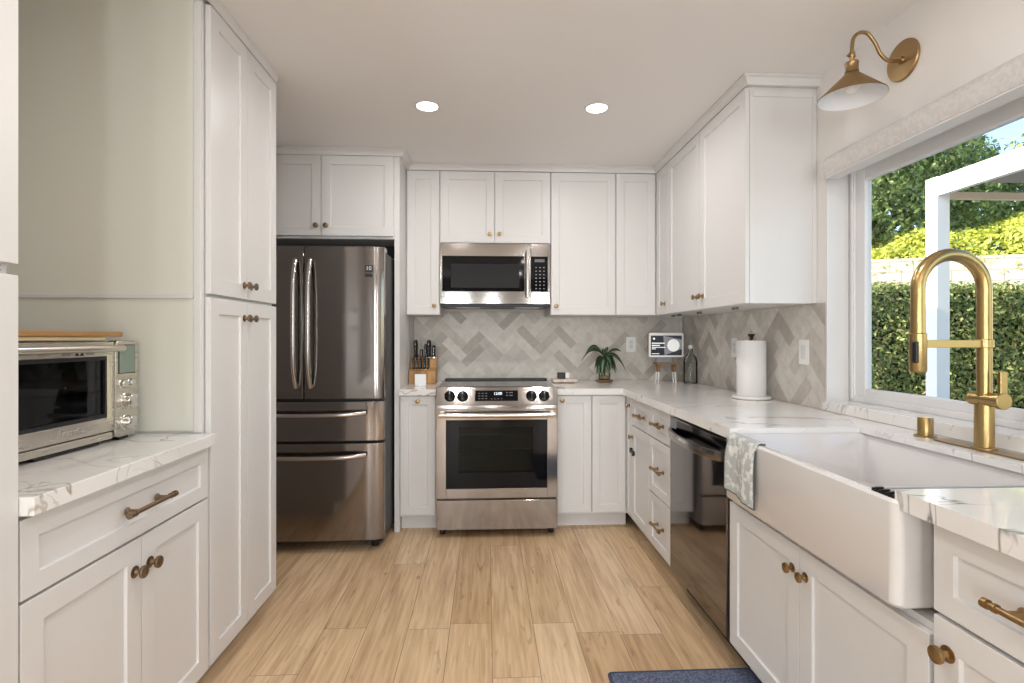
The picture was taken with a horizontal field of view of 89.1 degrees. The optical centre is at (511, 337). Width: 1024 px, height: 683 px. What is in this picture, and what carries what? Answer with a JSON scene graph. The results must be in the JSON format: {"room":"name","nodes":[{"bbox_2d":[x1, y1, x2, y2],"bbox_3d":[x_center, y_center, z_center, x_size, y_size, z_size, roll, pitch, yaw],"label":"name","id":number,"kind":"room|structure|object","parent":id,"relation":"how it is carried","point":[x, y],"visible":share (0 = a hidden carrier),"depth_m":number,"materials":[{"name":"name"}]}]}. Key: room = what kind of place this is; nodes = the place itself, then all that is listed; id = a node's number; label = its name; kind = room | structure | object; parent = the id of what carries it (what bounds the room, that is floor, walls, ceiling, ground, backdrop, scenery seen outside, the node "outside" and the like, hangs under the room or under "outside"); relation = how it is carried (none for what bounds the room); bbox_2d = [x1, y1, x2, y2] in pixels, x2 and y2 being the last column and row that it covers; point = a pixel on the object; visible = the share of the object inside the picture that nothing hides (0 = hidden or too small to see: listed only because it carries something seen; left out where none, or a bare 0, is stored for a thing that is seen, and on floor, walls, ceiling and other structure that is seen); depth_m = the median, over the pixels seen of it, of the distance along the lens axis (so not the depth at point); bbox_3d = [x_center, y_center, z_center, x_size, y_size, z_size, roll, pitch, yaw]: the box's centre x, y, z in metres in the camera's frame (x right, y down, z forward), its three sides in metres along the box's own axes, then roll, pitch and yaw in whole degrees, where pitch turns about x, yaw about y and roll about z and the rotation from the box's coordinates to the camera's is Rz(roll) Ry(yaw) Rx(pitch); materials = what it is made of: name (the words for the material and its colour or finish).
{"room":"kitchen","nodes":[
{"label":"kitchen","id":0,"kind":"room"},
{"bbox_2d":[197,513,761,682],"bbox_3d":[-1.023,1.290,0.341,5.390,0.080,7.580,0,0,-3],"label":"floor","id":1,"kind":"structure","parent":0,"point":[570,603],"depth_m":2.36,"materials":[{"name":"brown wood"}]},
{"bbox_2d":[0,0,17,682],"bbox_3d":[-1.345,0.023,0.706,0.699,2.454,0.689,0,0,-3],"label":"tall cabinet","id":2,"kind":"object","parent":1,"relation":"on","point":[8,8],"visible":1,"depth_m":1.04,"materials":[{"name":"white paint"}]},
{"bbox_2d":[18,448,207,682],"bbox_3d":[-1.359,0.809,1.414,0.740,0.881,0.730,0,0,-3],"label":"base cabinet","id":3,"kind":"object","parent":1,"relation":"on","point":[113,580],"visible":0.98,"depth_m":1.37,"materials":[{"name":"white paint"}]},
{"bbox_2d":[18,433,215,516],"bbox_3d":[-1.365,0.348,1.413,0.727,0.040,0.721,0,0,-3],"label":"countertop","id":4,"kind":"structure","parent":3,"relation":"on","point":[49,483],"depth_m":1.35,"materials":[{"name":"white stone"}]},
{"bbox_2d":[18,340,137,461],"bbox_3d":[-1.411,0.168,1.464,0.404,0.320,0.553,0,0,-1],"label":"toaster oven","id":5,"kind":"object","parent":4,"relation":"on","point":[73,395],"visible":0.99,"depth_m":1.49,"materials":[{"name":"silver metal"}]},
{"bbox_2d":[18,337,105,340],"bbox_3d":[-1.412,0.002,1.419,0.315,0.010,0.410,0,0,-3],"label":"cutting board","id":6,"kind":"object","parent":5,"relation":"on","point":[19,338],"visible":0.58,"depth_m":1.44,"materials":[{"name":"brown wood"}]},
{"bbox_2d":[18,330,122,336],"bbox_3d":[-1.415,-0.012,1.441,0.332,0.016,0.495,0,0,-3],"label":"cutting board","id":7,"kind":"object","parent":6,"relation":"on","point":[21,333],"visible":0.82,"depth_m":1.46,"materials":[{"name":"brown wood"}]},
{"bbox_2d":[6,0,275,682],"bbox_3d":[-1.397,0.023,2.064,0.726,2.454,0.590,0,0,-3],"label":"pantry cabinet","id":8,"kind":"object","parent":1,"relation":"on","point":[147,128],"visible":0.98,"depth_m":1.79,"materials":[{"name":"white paint"}]},
{"bbox_2d":[207,0,278,82],"bbox_3d":[-1.407,-1.185,2.068,0.706,0.040,0.605,0,0,-3],"label":"trim","id":9,"kind":"structure","parent":8,"relation":"attached to","point":[217,5],"depth_m":2.04,"materials":[{"name":"white paint"}]},
{"bbox_2d":[272,245,393,545],"bbox_3d":[-1.224,0.354,3.389,0.911,1.792,0.913,0,0,-3],"label":"refrigerator","id":10,"kind":"object","parent":1,"relation":"on","point":[334,305],"visible":0.8,"depth_m":3.02,"materials":[{"name":"grey metal"}]},
{"bbox_2d":[276,154,413,531],"bbox_3d":[-1.242,0.023,3.626,1.008,2.454,0.696,0,0,-3],"label":"tall cabinet","id":11,"kind":"object","parent":1,"relation":"on","point":[322,200],"visible":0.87,"depth_m":3.33,"materials":[{"name":"white paint"}]},
{"bbox_2d":[400,396,435,527],"bbox_3d":[-0.620,0.809,3.656,0.234,0.881,0.694,0,0,-3],"label":"base cabinet","id":12,"kind":"object","parent":1,"relation":"on","point":[417,413],"visible":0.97,"depth_m":3.34,"materials":[{"name":"white paint"}]},
{"bbox_2d":[399,381,442,395],"bbox_3d":[-0.619,0.348,3.654,0.236,0.040,0.678,0,0,-3],"label":"countertop","id":13,"kind":"structure","parent":12,"relation":"on","point":[410,389],"depth_m":3.32,"materials":[{"name":"white stone"}]},
{"bbox_2d":[415,374,425,385],"bbox_3d":[-0.629,0.288,3.574,0.077,0.080,0.030,0,0,-3],"label":"card holder","id":14,"kind":"object","parent":13,"relation":"on","point":[420,379],"visible":1,"depth_m":3.57,"materials":[{"name":"white plastic"}]},
{"bbox_2d":[409,356,436,383],"bbox_3d":[-0.644,0.231,3.778,0.188,0.194,0.140,0,0,-3],"label":"knife block","id":15,"kind":"object","parent":13,"relation":"on","point":[431,374],"visible":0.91,"depth_m":3.72,"materials":[{"name":"brown wood"}]},
{"bbox_2d":[412,358,414,368],"bbox_3d":[-0.706,0.187,3.728,0.020,0.094,0.044,0,0,-3],"label":"kitchen knife","id":16,"kind":"object","parent":15,"relation":"in","point":[413,359],"visible":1,"depth_m":3.72,"materials":[{"name":"black plastic"}]},
{"bbox_2d":[413,340,417,357],"bbox_3d":[-0.703,0.083,3.799,0.030,0.142,0.048,0,0,19],"label":"kitchen knife","id":17,"kind":"object","parent":15,"relation":"on","point":[415,342],"visible":0.98,"depth_m":3.79,"materials":[{"name":"black plastic"}]},
{"bbox_2d":[416,358,418,368],"bbox_3d":[-0.680,0.187,3.729,0.020,0.094,0.044,0,0,-3],"label":"kitchen knife","id":18,"kind":"object","parent":15,"relation":"in","point":[417,359],"visible":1,"depth_m":3.73,"materials":[{"name":"black plastic"}]},
{"bbox_2d":[423,358,425,368],"bbox_3d":[-0.628,0.187,3.732,0.020,0.094,0.044,0,0,-3],"label":"kitchen knife","id":19,"kind":"object","parent":15,"relation":"in","point":[424,359],"visible":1,"depth_m":3.73,"materials":[{"name":"black plastic"}]},
{"bbox_2d":[424,344,426,357],"bbox_3d":[-0.629,0.098,3.808,0.024,0.112,0.039,0,0,19],"label":"kitchen knife","id":20,"kind":"object","parent":15,"relation":"in","point":[425,345],"visible":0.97,"depth_m":3.80,"materials":[{"name":"black plastic"}]},
{"bbox_2d":[427,357,429,368],"bbox_3d":[-0.602,0.187,3.733,0.020,0.094,0.044,0,0,-3],"label":"kitchen knife","id":21,"kind":"object","parent":15,"relation":"in","point":[428,360],"visible":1,"depth_m":3.73,"materials":[{"name":"black plastic"}]},
{"bbox_2d":[427,340,430,357],"bbox_3d":[-0.607,0.081,3.810,0.030,0.137,0.048,0,0,19],"label":"kitchen knife","id":22,"kind":"object","parent":15,"relation":"on","point":[428,341],"visible":0.98,"depth_m":3.80,"materials":[{"name":"black plastic"}]},
{"bbox_2d":[432,345,435,357],"bbox_3d":[-0.574,0.101,3.811,0.024,0.098,0.038,0,0,19],"label":"kitchen knife","id":23,"kind":"object","parent":15,"relation":"on","point":[433,346],"visible":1,"depth_m":3.80,"materials":[{"name":"black plastic"}]},
{"bbox_2d":[436,378,557,534],"bbox_3d":[-0.105,0.778,3.582,0.776,0.944,0.813,0,0,-3],"label":"range","id":24,"kind":"object","parent":1,"relation":"on","point":[496,438],"visible":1,"depth_m":3.26,"materials":[{"name":"silver metal"}]},
{"bbox_2d":[439,380,553,385],"bbox_3d":[-0.113,0.320,3.661,0.768,0.007,0.525,0,0,-3],"label":"cooktop","id":25,"kind":"object","parent":24,"relation":"in","point":[446,382],"depth_m":3.62,"materials":[{"name":"black glass"}]},
{"bbox_2d":[557,395,590,524],"bbox_3d":[0.389,0.809,3.705,0.231,0.881,0.694,0,0,-3],"label":"base cabinet","id":26,"kind":"object","parent":1,"relation":"on","point":[573,411],"visible":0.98,"depth_m":3.39,"materials":[{"name":"white paint"}]},
{"bbox_2d":[589,395,626,524],"bbox_3d":[0.628,0.809,3.729,0.247,0.881,0.669,0,0,-3],"label":"base cabinet","id":27,"kind":"object","parent":1,"relation":"on","point":[608,412],"visible":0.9,"depth_m":3.40,"materials":[{"name":"white paint"}]},
{"bbox_2d":[625,396,645,535],"bbox_3d":[1.051,0.809,3.363,0.656,0.881,0.137,0,0,-3],"label":"base cabinet","id":28,"kind":"object","parent":1,"relation":"on","point":[628,405],"visible":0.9,"depth_m":3.35,"materials":[{"name":"white paint"}]},
{"bbox_2d":[628,399,664,559],"bbox_3d":[1.056,0.809,3.117,0.670,0.881,0.357,0,0,-3],"label":"base cabinet","id":29,"kind":"object","parent":1,"relation":"on","point":[639,451],"visible":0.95,"depth_m":3.09,"materials":[{"name":"white paint"}]},
{"bbox_2d":[649,406,672,565],"bbox_3d":[1.072,0.809,2.768,0.670,0.881,0.339,0,0,-3],"label":"base cabinet","id":30,"kind":"object","parent":1,"relation":"on","point":[659,421],"visible":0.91,"depth_m":2.75,"materials":[{"name":"white paint"}]},
{"bbox_2d":[608,668,761,682],"bbox_3d":[0.648,1.244,1.460,0.545,0.010,0.975,0,0,-3],"label":"kitchen rug","id":31,"kind":"object","parent":1,"relation":"on","point":[718,675],"visible":1,"depth_m":1.91,"materials":[{"name":"blue carpet"}]},
{"bbox_2d":[668,416,749,667],"bbox_3d":[1.075,0.816,2.284,0.674,0.868,0.614,0,0,-3],"label":"dishwasher","id":32,"kind":"object","parent":1,"relation":"on","point":[699,500],"visible":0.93,"depth_m":2.19,"materials":[{"name":"black"}]},
{"bbox_2d":[730,501,939,682],"bbox_3d":[1.139,0.810,1.528,0.656,0.880,0.887,0,0,-3],"label":"base cabinet","id":33,"kind":"object","parent":1,"relation":"on","point":[795,617],"visible":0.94,"depth_m":1.47,"materials":[{"name":"white paint"}]},
{"bbox_2d":[547,380,1023,561],"bbox_3d":[0.889,0.348,2.229,1.087,0.040,3.668,0,0,-3],"label":"countertop","id":34,"kind":"structure","parent":33,"relation":"on","point":[993,518],"depth_m":1.90,"materials":[{"name":"white stone"}]},
{"bbox_2d":[551,378,577,382],"bbox_3d":[0.387,0.314,3.853,0.187,0.028,0.140,0,0,-3],"label":"marble tray","id":35,"kind":"object","parent":34,"relation":"on","point":[555,380],"visible":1,"depth_m":3.79,"materials":[{"name":"white stone"}]},
{"bbox_2d":[557,372,569,378],"bbox_3d":[0.381,0.277,3.855,0.092,0.044,0.035,0,0,-3],"label":"timer","id":36,"kind":"object","parent":35,"relation":"on","point":[560,375],"visible":1,"depth_m":3.84,"materials":[{"name":"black plastic"}]},
{"bbox_2d":[582,345,625,381],"bbox_3d":[0.687,0.189,3.890,0.299,0.278,0.151,0,0,-18],"label":"potted plant","id":37,"kind":"object","parent":34,"relation":"on","point":[604,361],"visible":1,"depth_m":3.87,"materials":[{"name":"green plant"}]},
{"bbox_2d":[653,362,678,382],"bbox_3d":[1.136,0.253,3.839,0.154,0.150,0.110,0,0,-3],"label":"stool","id":38,"kind":"object","parent":34,"relation":"on","point":[658,364],"visible":0.99,"depth_m":3.81,"materials":[{"name":"brown wood"}]},
{"bbox_2d":[649,333,683,361],"bbox_3d":[1.124,0.070,3.838,0.256,0.216,0.092,0,0,-3],"label":"smart display","id":39,"kind":"object","parent":38,"relation":"on","point":[662,346],"visible":1,"depth_m":3.79,"materials":[{"name":"white plastic"}]},
{"bbox_2d":[683,345,697,383],"bbox_3d":[1.289,0.189,3.756,0.098,0.276,0.098,0,0,-3],"label":"glass bottle","id":40,"kind":"object","parent":34,"relation":"on","point":[689,346],"visible":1,"depth_m":3.75,"materials":[{"name":"clear glass"}]},
{"bbox_2d":[731,334,771,399],"bbox_3d":[1.298,0.152,2.821,0.200,0.351,0.200,0,0,-3],"label":"paper towel holder","id":41,"kind":"object","parent":34,"relation":"on","point":[767,397],"visible":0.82,"depth_m":2.76,"materials":[{"name":"white stone"}]},
{"bbox_2d":[736,340,765,396],"bbox_3d":[1.298,0.161,2.821,0.148,0.298,0.148,0,0,-3],"label":"paper towel roll","id":42,"kind":"object","parent":41,"relation":"on","point":[750,354],"visible":1,"depth_m":2.76,"materials":[{"name":"white paper"}]},
{"bbox_2d":[727,433,1023,608],"bbox_3d":[1.074,0.465,1.524,0.548,0.234,0.802,0,0,-3],"label":"farmhouse sink","id":43,"kind":"object","parent":34,"relation":"in","point":[814,489],"visible":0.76,"depth_m":1.41,"materials":[{"name":"white ceramic"}]},
{"bbox_2d":[724,432,766,510],"bbox_3d":[0.792,0.447,1.772,0.058,0.218,0.201,0,0,-3],"label":"dish towel","id":44,"kind":"object","parent":43,"relation":"hanging from","point":[740,450],"visible":0.96,"depth_m":1.75,"materials":[{"name":"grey fabric"}]},
{"bbox_2d":[871,485,1023,497],"bbox_3d":[1.067,0.343,1.172,0.487,0.011,0.066,0,0,-3],"label":"drying rack","id":45,"kind":"object","parent":43,"relation":"on","point":[886,491],"visible":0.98,"depth_m":1.19,"materials":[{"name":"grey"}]},
{"bbox_2d":[913,416,937,437],"bbox_3d":[1.374,0.295,1.728,0.064,0.065,0.064,0,0,-3],"label":"air gap cap","id":46,"kind":"object","parent":34,"relation":"on","point":[925,425],"visible":0.99,"depth_m":1.71,"materials":[{"name":"gold metal"}]},
{"bbox_2d":[909,248,1023,460],"bbox_3d":[1.286,0.033,1.518,0.258,0.589,0.320,0,0,-3],"label":"kitchen faucet","id":47,"kind":"object","parent":34,"relation":"on","point":[985,402],"visible":1,"depth_m":1.50,"materials":[{"name":"gold metal"}]},
{"bbox_2d":[927,524,1023,682],"bbox_3d":[1.168,0.809,0.780,0.670,0.881,0.605,0,0,-3],"label":"base cabinet","id":48,"kind":"object","parent":1,"relation":"on","point":[979,588],"visible":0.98,"depth_m":0.97,"materials":[{"name":"white paint"}]},
{"bbox_2d":[437,308,682,380],"bbox_3d":[-0.241,0.022,4.083,3.470,2.456,0.120,0,0,-3],"label":"wall","id":49,"kind":"structure","parent":0,"point":[445,310],"depth_m":4.04,"materials":[{"name":"white paint"}]},
{"bbox_2d":[406,170,443,316],"bbox_3d":[-0.627,-0.683,3.791,0.232,1.042,0.424,0,0,-3],"label":"upper cabinet","id":50,"kind":"object","parent":49,"relation":"attached to","point":[422,187],"visible":1,"depth_m":3.61,"materials":[{"name":"white paint"}]},
{"bbox_2d":[440,171,549,243],"bbox_3d":[-0.124,-0.933,3.815,0.774,0.542,0.424,0,0,-3],"label":"upper cabinet","id":51,"kind":"object","parent":49,"relation":"attached to","point":[476,207],"visible":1,"depth_m":3.63,"materials":[{"name":"white paint"}]},
{"bbox_2d":[440,243,549,308],"bbox_3d":[-0.124,-0.435,3.796,0.766,0.445,0.460,0,0,-3],"label":"microwave","id":52,"kind":"object","parent":51,"relation":"attached to","point":[472,275],"visible":1,"depth_m":3.62,"materials":[{"name":"silver metal"}]},
{"bbox_2d":[414,311,681,379],"bbox_3d":[0.292,0.072,4.045,2.094,0.555,0.006,0,0,-3],"label":"tile backsplash","id":53,"kind":"structure","parent":49,"relation":"attached to","point":[469,344],"depth_m":4.04,"materials":[{"name":"white tile"}]},
{"bbox_2d":[626,337,635,351],"bbox_3d":[0.931,0.050,4.069,0.075,0.118,0.008,0,0,-3],"label":"power outlet","id":54,"kind":"object","parent":53,"relation":"attached to","point":[630,341],"visible":1,"depth_m":4.07,"materials":[{"name":"white plastic"}]},
{"bbox_2d":[629,340,632,348],"bbox_3d":[0.931,0.050,4.067,0.034,0.068,0.002,0,0,-3],"label":"socket","id":55,"kind":"object","parent":54,"relation":"attached to","point":[630,341],"depth_m":4.07,"materials":[{"name":"white paint"}]},
{"bbox_2d":[545,173,614,316],"bbox_3d":[0.493,-0.683,3.845,0.460,1.042,0.424,0,0,-3],"label":"upper cabinet","id":56,"kind":"object","parent":49,"relation":"attached to","point":[582,205],"visible":0.99,"depth_m":3.67,"materials":[{"name":"white paint"}]},
{"bbox_2d":[608,174,655,316],"bbox_3d":[0.876,-0.683,3.876,0.306,1.042,0.399,0,0,-3],"label":"upper cabinet","id":57,"kind":"object","parent":49,"relation":"attached to","point":[635,194],"visible":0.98,"depth_m":3.68,"materials":[{"name":"white paint"}]},
{"bbox_2d":[220,0,917,165],"bbox_3d":[-1.023,-1.266,0.341,5.390,0.120,7.580,0,0,-3],"label":"ceiling","id":58,"kind":"structure","parent":0,"point":[511,81],"depth_m":2.30,"materials":[{"name":"white paint"}]},
{"bbox_2d":[414,100,439,111],"bbox_3d":[-0.440,-1.203,2.702,0.136,0.004,0.136,0,0,-3],"label":"recessed light","id":59,"kind":"object","parent":58,"relation":"in","point":[423,105],"visible":1,"depth_m":2.70,"materials":[{"name":"white paint"}]},
{"bbox_2d":[417,102,437,110],"bbox_3d":[-0.440,-1.204,2.702,0.108,0.001,0.108,0,0,-3],"label":"diffuser","id":60,"kind":"object","parent":59,"relation":"attached to","point":[427,106],"depth_m":2.70,"materials":[{"name":"white plastic"}]},
{"bbox_2d":[584,102,609,113],"bbox_3d":[0.445,-1.203,2.724,0.136,0.004,0.136,0,0,-3],"label":"recessed light","id":61,"kind":"object","parent":58,"relation":"in","point":[597,107],"visible":1,"depth_m":2.72,"materials":[{"name":"white paint"}]},
{"bbox_2d":[587,104,606,112],"bbox_3d":[0.445,-1.204,2.724,0.108,0.001,0.108,0,0,-3],"label":"diffuser","id":62,"kind":"object","parent":61,"relation":"attached to","point":[596,108],"depth_m":2.73,"materials":[{"name":"white plastic"}]},
{"bbox_2d":[683,0,1023,401],"bbox_3d":[1.593,0.022,0.392,0.140,2.456,7.430,0,0,-3],"label":"wall","id":63,"kind":"structure","parent":0,"point":[961,41],"depth_m":1.84,"materials":[{"name":"white paint"}]},
{"bbox_2d":[276,73,823,173],"bbox_3d":[-0.138,-1.185,2.975,3.070,0.040,1.343,0,0,-3],"label":"trim","id":64,"kind":"structure","parent":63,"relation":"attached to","point":[747,80],"depth_m":3.30,"materials":[{"name":"white paint"}]},
{"bbox_2d":[656,163,710,316],"bbox_3d":[1.183,-0.676,3.568,0.372,1.056,0.240,0,0,-3],"label":"upper cabinet","id":65,"kind":"object","parent":63,"relation":"attached to","point":[662,175],"visible":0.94,"depth_m":3.57,"materials":[{"name":"white paint"}]},
{"bbox_2d":[668,87,816,313],"bbox_3d":[1.213,-0.676,2.931,0.372,1.056,1.031,0,0,-3],"label":"upper cabinet","id":66,"kind":"object","parent":63,"relation":"attached to","point":[742,192],"visible":1,"depth_m":2.43,"materials":[{"name":"white paint"}]},
{"bbox_2d":[682,303,825,408],"bbox_3d":[1.383,0.083,3.229,0.006,0.488,1.729,0,0,-3],"label":"tile backsplash","id":67,"kind":"structure","parent":63,"relation":"attached to","point":[782,328],"depth_m":2.80,"materials":[{"name":"white tile"}]},
{"bbox_2d":[731,338,737,356],"bbox_3d":[1.377,0.060,3.220,0.008,0.118,0.075,0,0,-3],"label":"power outlet","id":68,"kind":"object","parent":67,"relation":"attached to","point":[733,340],"visible":0.84,"depth_m":3.22,"materials":[{"name":"white plastic"}]},
{"bbox_2d":[799,340,808,364],"bbox_3d":[1.410,0.068,2.516,0.009,0.120,0.075,0,0,-3],"label":"wall switch","id":69,"kind":"object","parent":67,"relation":"attached to","point":[803,344],"visible":1,"depth_m":2.51,"materials":[{"name":"white plastic"}]},
{"bbox_2d":[826,174,848,399],"bbox_3d":[1.522,-0.246,1.421,0.102,1.072,1.892,0,0,-3],"label":"trim","id":70,"kind":"structure","parent":63,"relation":"attached to","point":[837,190],"depth_m":2.36,"materials":[{"name":"white paint"}]},
{"bbox_2d":[817,30,919,110],"bbox_3d":[1.294,-1.008,1.914,0.311,0.249,0.223,0,0,-3],"label":"wall lamp","id":71,"kind":"object","parent":63,"relation":"attached to","point":[855,89],"visible":1,"depth_m":1.91,"materials":[{"name":"gold metal"}]},
{"bbox_2d":[821,53,1023,178],"bbox_3d":[1.438,-0.743,1.326,0.077,0.094,1.911,0,0,-3],"label":"roman shade","id":72,"kind":"object","parent":63,"relation":"attached to","point":[1004,83],"visible":1,"depth_m":1.71,"materials":[{"name":"white fabric"}]},
{"bbox_2d":[822,400,1023,452],"bbox_3d":[1.514,0.305,1.405,0.124,0.044,1.922,0,0,-3],"label":"window ledge","id":73,"kind":"object","parent":63,"relation":"attached to","point":[1011,439],"visible":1,"depth_m":1.86,"materials":[{"name":"white stone"}]},
{"bbox_2d":[849,95,1023,429],"bbox_3d":[1.607,-0.248,1.424,0.074,1.064,1.890,0,0,-3],"label":"window","id":74,"kind":"structure","parent":63,"relation":"in","point":[860,181],"depth_m":2.25,"materials":[{"name":"white plastic"}]},
{"label":"outside","id":75,"kind":"structure","parent":0,"visible":0},
{"bbox_3d":[15.592,1.400,5.755,28.300,0.100,38.000,0,0,-3],"label":"ground","id":76,"kind":"structure","parent":75,"visible":0},
{"bbox_2d":[872,254,1023,286],"bbox_3d":[9.957,-0.080,9.257,10.878,2.860,0.251,0,0,16],"label":"wall","id":77,"kind":"structure","parent":76,"relation":"on","point":[959,272],"depth_m":9.61,"materials":[{"name":"white paint"}]},
{"bbox_2d":[872,208,1023,274],"bbox_3d":[10.143,-2.112,10.628,11.402,2.724,3.120,0,0,16],"label":"shrubs","id":78,"kind":"object","parent":77,"relation":"on","point":[1010,228],"visible":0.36,"depth_m":10.12,"materials":[{"name":"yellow plant"}]},
{"bbox_2d":[872,279,1023,427],"bbox_3d":[6.927,0.292,6.970,7.556,2.194,1.012,0,0,-3],"label":"clipped hedge","id":79,"kind":"object","parent":76,"relation":"on","point":[890,302],"visible":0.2,"depth_m":6.57,"materials":[{"name":"green plant"}]},
{"bbox_2d":[926,146,1023,417],"bbox_3d":[5.644,-0.043,2.249,3.510,2.785,5.150,0,0,-3],"label":"pergola","id":80,"kind":"object","parent":76,"relation":"on","point":[1008,167],"visible":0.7,"depth_m":4.62,"materials":[{"name":"white paint"}]},
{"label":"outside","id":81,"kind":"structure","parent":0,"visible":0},
{"bbox_2d":[927,133,1023,246],"bbox_3d":[14.488,-3.587,13.027,8.152,3.704,3.411,0,0,13],"label":"tree","id":82,"kind":"object","parent":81,"point":[1017,206],"visible":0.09,"depth_m":12.87,"materials":[{"name":"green plant"}]},
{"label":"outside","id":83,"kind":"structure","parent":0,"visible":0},
{"bbox_2d":[872,134,1011,258],"bbox_3d":[8.652,-3.503,12.361,6.789,5.538,3.608,0,0,-10],"label":"tree","id":84,"kind":"object","parent":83,"point":[900,191],"visible":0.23,"depth_m":11.37,"materials":[{"name":"green plant"}]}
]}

